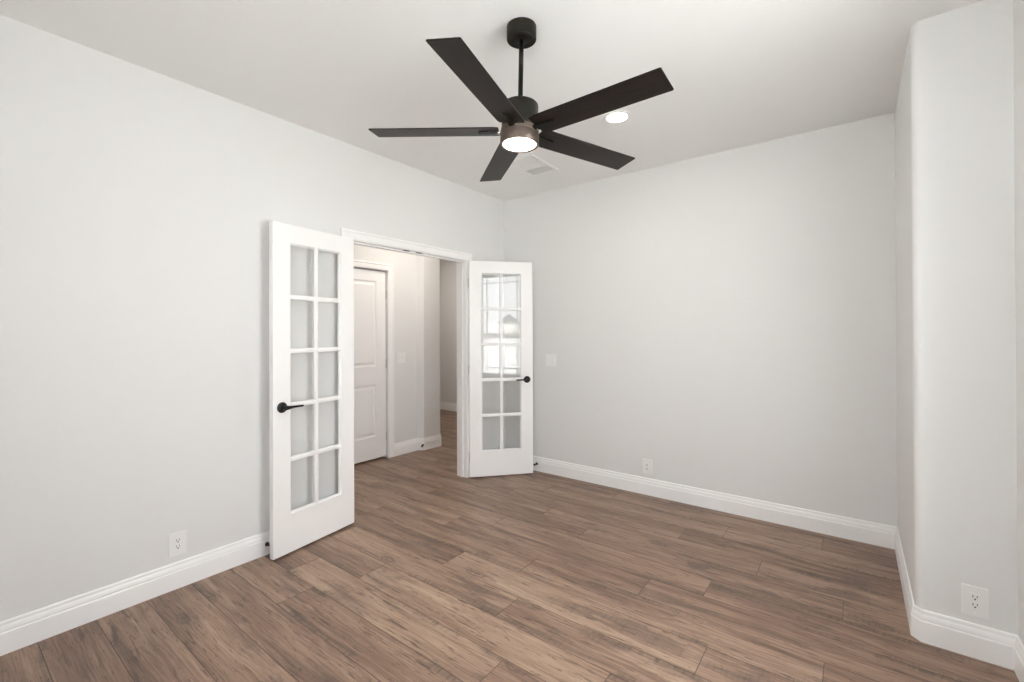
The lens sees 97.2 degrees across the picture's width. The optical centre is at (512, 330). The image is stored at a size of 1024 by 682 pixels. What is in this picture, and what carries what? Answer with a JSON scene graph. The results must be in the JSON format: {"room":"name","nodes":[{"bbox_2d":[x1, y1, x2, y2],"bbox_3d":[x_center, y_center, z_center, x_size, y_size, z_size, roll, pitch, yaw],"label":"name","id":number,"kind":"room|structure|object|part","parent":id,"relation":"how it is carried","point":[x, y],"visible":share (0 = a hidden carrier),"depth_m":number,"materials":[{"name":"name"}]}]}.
{"room":"empty home office","nodes":[
{"label":"empty home office","id":0,"kind":"room"},
{"bbox_2d":[0,15,504,621],"bbox_3d":[-1.429,0.013,3.045,0.125,2.743,4.300,0,0,37],"label":"wall","id":1,"kind":"structure","parent":0,"point":[138,204],"depth_m":2.36,"materials":[{"name":"white paint"}]},
{"bbox_2d":[0,530,269,655],"bbox_3d":[-1.898,1.314,2.300,0.015,0.140,2.268,0,0,37],"label":"baseboard","id":2,"kind":"structure","parent":1,"relation":"attached to","point":[18,632],"depth_m":2.24,"materials":[{"name":"white paint"}]},
{"bbox_2d":[168,529,186,557],"bbox_3d":[-1.803,1.146,2.433,0.007,0.124,0.081,0,0,37],"label":"power outlet","id":3,"kind":"object","parent":1,"relation":"attached to","point":[177,541],"visible":1,"depth_m":2.43,"materials":[{"name":"white plastic"}]},
{"bbox_2d":[174,536,181,550],"bbox_3d":[-1.801,1.146,2.431,0.002,0.068,0.034,0,0,37],"label":"receptacle","id":4,"kind":"object","parent":3,"relation":"attached to","point":[177,539],"depth_m":2.43,"materials":[{"name":"white plastic"}]},
{"bbox_2d":[269,221,353,559],"bbox_3d":[-1.297,0.355,2.981,0.147,2.033,0.622,0,0,29],"label":"door","id":5,"kind":"structure","parent":1,"relation":"in","point":[290,530],"depth_m":2.92,"materials":[{"name":"white paint"}]},
{"bbox_3d":[-1.387,0.467,2.741,0.040,0.066,0.066,0,0,29],"label":"handle","id":6,"kind":"part","parent":5,"relation":"part of","materials":[{"name":"black metal"}]},
{"bbox_3d":[-1.339,0.467,2.772,0.019,0.025,0.131,0,0,29],"label":"lever","id":7,"kind":"part","parent":5,"relation":"part of","materials":[{"name":"black metal"}]},
{"bbox_2d":[340,228,471,477],"bbox_3d":[-0.856,0.326,3.799,0.156,2.118,1.379,0,0,37],"label":"door frame","id":8,"kind":"structure","parent":1,"relation":"attached to","point":[462,259],"depth_m":4.26,"materials":[{"name":"white paint"}]},
{"bbox_2d":[468,261,532,476],"bbox_3d":[-0.110,0.355,4.310,0.622,2.033,0.147,0,0,-12],"label":"door","id":9,"kind":"structure","parent":1,"relation":"in","point":[502,461],"depth_m":4.30,"materials":[{"name":"white paint"}]},
{"bbox_2d":[354,244,439,443],"bbox_3d":[-1.897,0.019,4.306,0.205,2.743,3.145,0,0,37],"label":"wall","id":10,"kind":"structure","parent":0,"point":[416,277],"depth_m":5.25,"materials":[{"name":"white paint"}]},
{"bbox_2d":[354,268,386,463],"bbox_3d":[-1.605,0.361,4.657,0.093,2.016,0.760,0,0,37],"label":"door","id":11,"kind":"structure","parent":10,"relation":"in","point":[370,362],"depth_m":4.79,"materials":[{"name":"white paint"}]},
{"bbox_3d":[-1.633,-0.078,4.672,0.035,0.918,0.514,0,0,37],"label":"panel","id":12,"kind":"part","parent":11,"relation":"part of","materials":[{"name":"white paint"}]},
{"bbox_3d":[-1.630,0.856,4.668,0.035,0.560,0.514,0,0,37],"label":"panel","id":13,"kind":"part","parent":11,"relation":"part of","materials":[{"name":"white paint"}]},
{"bbox_2d":[354,260,393,457],"bbox_3d":[-1.644,0.331,4.679,0.156,2.120,0.910,0,0,37],"label":"door frame","id":14,"kind":"structure","parent":10,"relation":"attached to","point":[388,269],"depth_m":4.96,"materials":[{"name":"white paint"}]},
{"bbox_2d":[397,352,405,362],"bbox_3d":[-1.248,0.303,5.088,0.011,0.118,0.118,0,0,37],"label":"light switch","id":15,"kind":"object","parent":10,"relation":"attached to","point":[401,357],"visible":1,"depth_m":5.09,"materials":[{"name":"white plastic"}]},
{"bbox_2d":[394,433,440,456],"bbox_3d":[-1.133,1.322,5.289,0.220,0.140,0.684,0,0,37],"label":"baseboard","id":16,"kind":"structure","parent":10,"relation":"attached to","point":[408,446],"depth_m":5.25,"materials":[{"name":"white paint"}]},
{"bbox_2d":[440,259,456,402],"bbox_3d":[-0.486,0.026,7.557,3.825,2.743,0.130,0,0,37],"label":"wall","id":17,"kind":"structure","parent":0,"point":[448,307],"depth_m":7.96,"materials":[{"name":"white paint"}]},
{"bbox_2d":[440,401,456,411],"bbox_3d":[-0.497,1.327,7.473,3.755,0.140,0.015,0,0,37],"label":"baseboard","id":18,"kind":"structure","parent":17,"relation":"attached to","point":[448,406],"depth_m":7.94,"materials":[{"name":"white paint"}]},
{"bbox_2d":[0,0,982,200],"bbox_3d":[-0.871,-1.417,3.939,7.700,0.120,6.600,0,0,37],"label":"ceiling","id":19,"kind":"structure","parent":0,"point":[741,73],"depth_m":2.28,"materials":[{"name":"white paint"}]},
{"bbox_2d":[368,17,673,181],"bbox_3d":[0.060,-1.100,1.998,1.270,0.538,1.314,0,0,37],"label":"ceiling fan","id":20,"kind":"object","parent":19,"relation":"hanging from","point":[521,121],"visible":1,"depth_m":1.94,"materials":[{"name":"black wood"}]},
{"bbox_3d":[-0.348,-0.904,2.053,0.581,0.006,0.129,1,9,4],"label":"blade","id":21,"kind":"part","parent":20,"relation":"part of","materials":[{"name":"black wood"}]},
{"bbox_3d":[-0.109,-0.904,1.672,0.129,0.006,0.581,11,3,22],"label":"blade","id":22,"kind":"part","parent":20,"relation":"part of","materials":[{"name":"black wood"}]},
{"bbox_3d":[-0.097,-0.892,2.037,0.114,0.009,0.030,1,9,4],"label":"blade arm","id":23,"kind":"part","parent":20,"relation":"part of","materials":[{"name":"brown metal"}]},
{"bbox_3d":[-0.060,-0.895,2.398,0.129,0.006,0.581,-9,2,-14],"label":"blade","id":24,"kind":"part","parent":20,"relation":"part of","materials":[{"name":"black wood"}]},
{"bbox_3d":[-0.017,-0.892,1.906,0.030,0.009,0.114,11,3,22],"label":"blade arm","id":25,"kind":"part","parent":20,"relation":"part of","materials":[{"name":"brown metal"}]},
{"bbox_3d":[0.134,-0.889,1.942,0.114,0.009,0.030,1,-11,40],"label":"blade arm","id":26,"kind":"part","parent":20,"relation":"part of","materials":[{"name":"brown metal"}]},
{"bbox_3d":[0.145,-0.887,2.096,0.114,0.009,0.030,2,-11,-32],"label":"blade arm","id":27,"kind":"part","parent":20,"relation":"part of","materials":[{"name":"brown metal"}]},
{"bbox_3d":[0.357,-0.888,2.231,0.581,0.006,0.129,2,-11,-32],"label":"blade","id":28,"kind":"part","parent":20,"relation":"part of","materials":[{"name":"black wood"}]},
{"bbox_3d":[0.327,-0.894,1.782,0.581,0.006,0.129,1,-11,40],"label":"blade","id":29,"kind":"part","parent":20,"relation":"part of","materials":[{"name":"black wood"}]},
{"bbox_2d":[510,154,558,176],"bbox_3d":[0.162,-1.359,3.715,0.270,0.008,0.410,0,0,37],"label":"ceiling vent","id":30,"kind":"object","parent":19,"relation":"in","point":[530,164],"visible":0.92,"depth_m":3.71,"materials":[{"name":"white plastic"}]},
{"bbox_3d":[0.162,-1.362,3.715,0.250,0.001,0.390,0,0,37],"label":"duct plate","id":31,"kind":"part","parent":30,"relation":"part of","materials":[{"name":"grey metal"}]},
{"bbox_2d":[603,110,631,123],"bbox_3d":[0.670,-1.365,2.884,0.181,0.006,0.181,0,0,37],"label":"recessed light","id":32,"kind":"object","parent":19,"relation":"in","point":[617,116],"visible":1,"depth_m":2.88,"materials":[{"name":"white plastic"}]},
{"bbox_2d":[0,409,1018,681],"bbox_3d":[-0.851,1.410,3.923,7.520,0.050,6.400,0,0,37],"label":"floor","id":33,"kind":"structure","parent":0,"point":[438,574],"depth_m":2.25,"materials":[{"name":"laminate"}]},
{"bbox_2d":[504,112,897,526],"bbox_3d":[1.383,0.004,3.692,3.825,2.743,0.130,0,0,37],"label":"wall","id":34,"kind":"structure","parent":0,"point":[725,321],"depth_m":3.40,"materials":[{"name":"white paint"}]},
{"bbox_2d":[546,354,555,366],"bbox_3d":[0.374,0.284,4.368,0.118,0.118,0.011,0,0,37],"label":"light switch","id":35,"kind":"object","parent":34,"relation":"attached to","point":[550,358],"visible":1,"depth_m":4.36,"materials":[{"name":"white plastic"}]},
{"bbox_2d":[643,458,651,474],"bbox_3d":[1.135,1.141,3.793,0.081,0.124,0.007,0,0,37],"label":"power outlet","id":36,"kind":"object","parent":34,"relation":"attached to","point":[647,464],"visible":1,"depth_m":3.79,"materials":[{"name":"white plastic"}]},
{"bbox_2d":[645,462,648,470],"bbox_3d":[1.134,1.141,3.791,0.034,0.068,0.002,0,0,37],"label":"receptacle","id":37,"kind":"object","parent":36,"relation":"attached to","point":[646,463],"depth_m":3.79,"materials":[{"name":"white plastic"}]},
{"bbox_2d":[533,456,895,549],"bbox_3d":[1.165,1.307,3.765,3.126,0.140,0.015,0,0,37],"label":"baseboard","id":38,"kind":"structure","parent":34,"relation":"attached to","point":[877,534],"depth_m":3.38,"materials":[{"name":"white paint"}]},
{"bbox_2d":[895,0,1023,644],"bbox_3d":[1.366,-0.005,1.013,0.534,2.743,4.160,0,0,37],"label":"wall","id":39,"kind":"structure","parent":0,"point":[959,110],"depth_m":1.92,"materials":[{"name":"white paint"}]},
{"bbox_2d":[895,527,1023,681],"bbox_3d":[1.587,1.297,1.490,0.325,0.140,3.130,0,0,37],"label":"baseboard","id":40,"kind":"structure","parent":39,"relation":"attached to","point":[980,642],"depth_m":1.91,"materials":[{"name":"white paint"}]},
{"bbox_2d":[961,583,988,618],"bbox_3d":[1.939,1.133,1.891,0.081,0.124,0.007,0,0,37],"label":"power outlet","id":41,"kind":"object","parent":39,"relation":"attached to","point":[974,599],"visible":1,"depth_m":1.89,"materials":[{"name":"white plastic"}]},
{"bbox_2d":[969,592,980,610],"bbox_3d":[1.938,1.133,1.889,0.034,0.068,0.002,0,0,37],"label":"receptacle","id":42,"kind":"object","parent":41,"relation":"attached to","point":[974,597],"depth_m":1.89,"materials":[{"name":"white plastic"}]}
]}

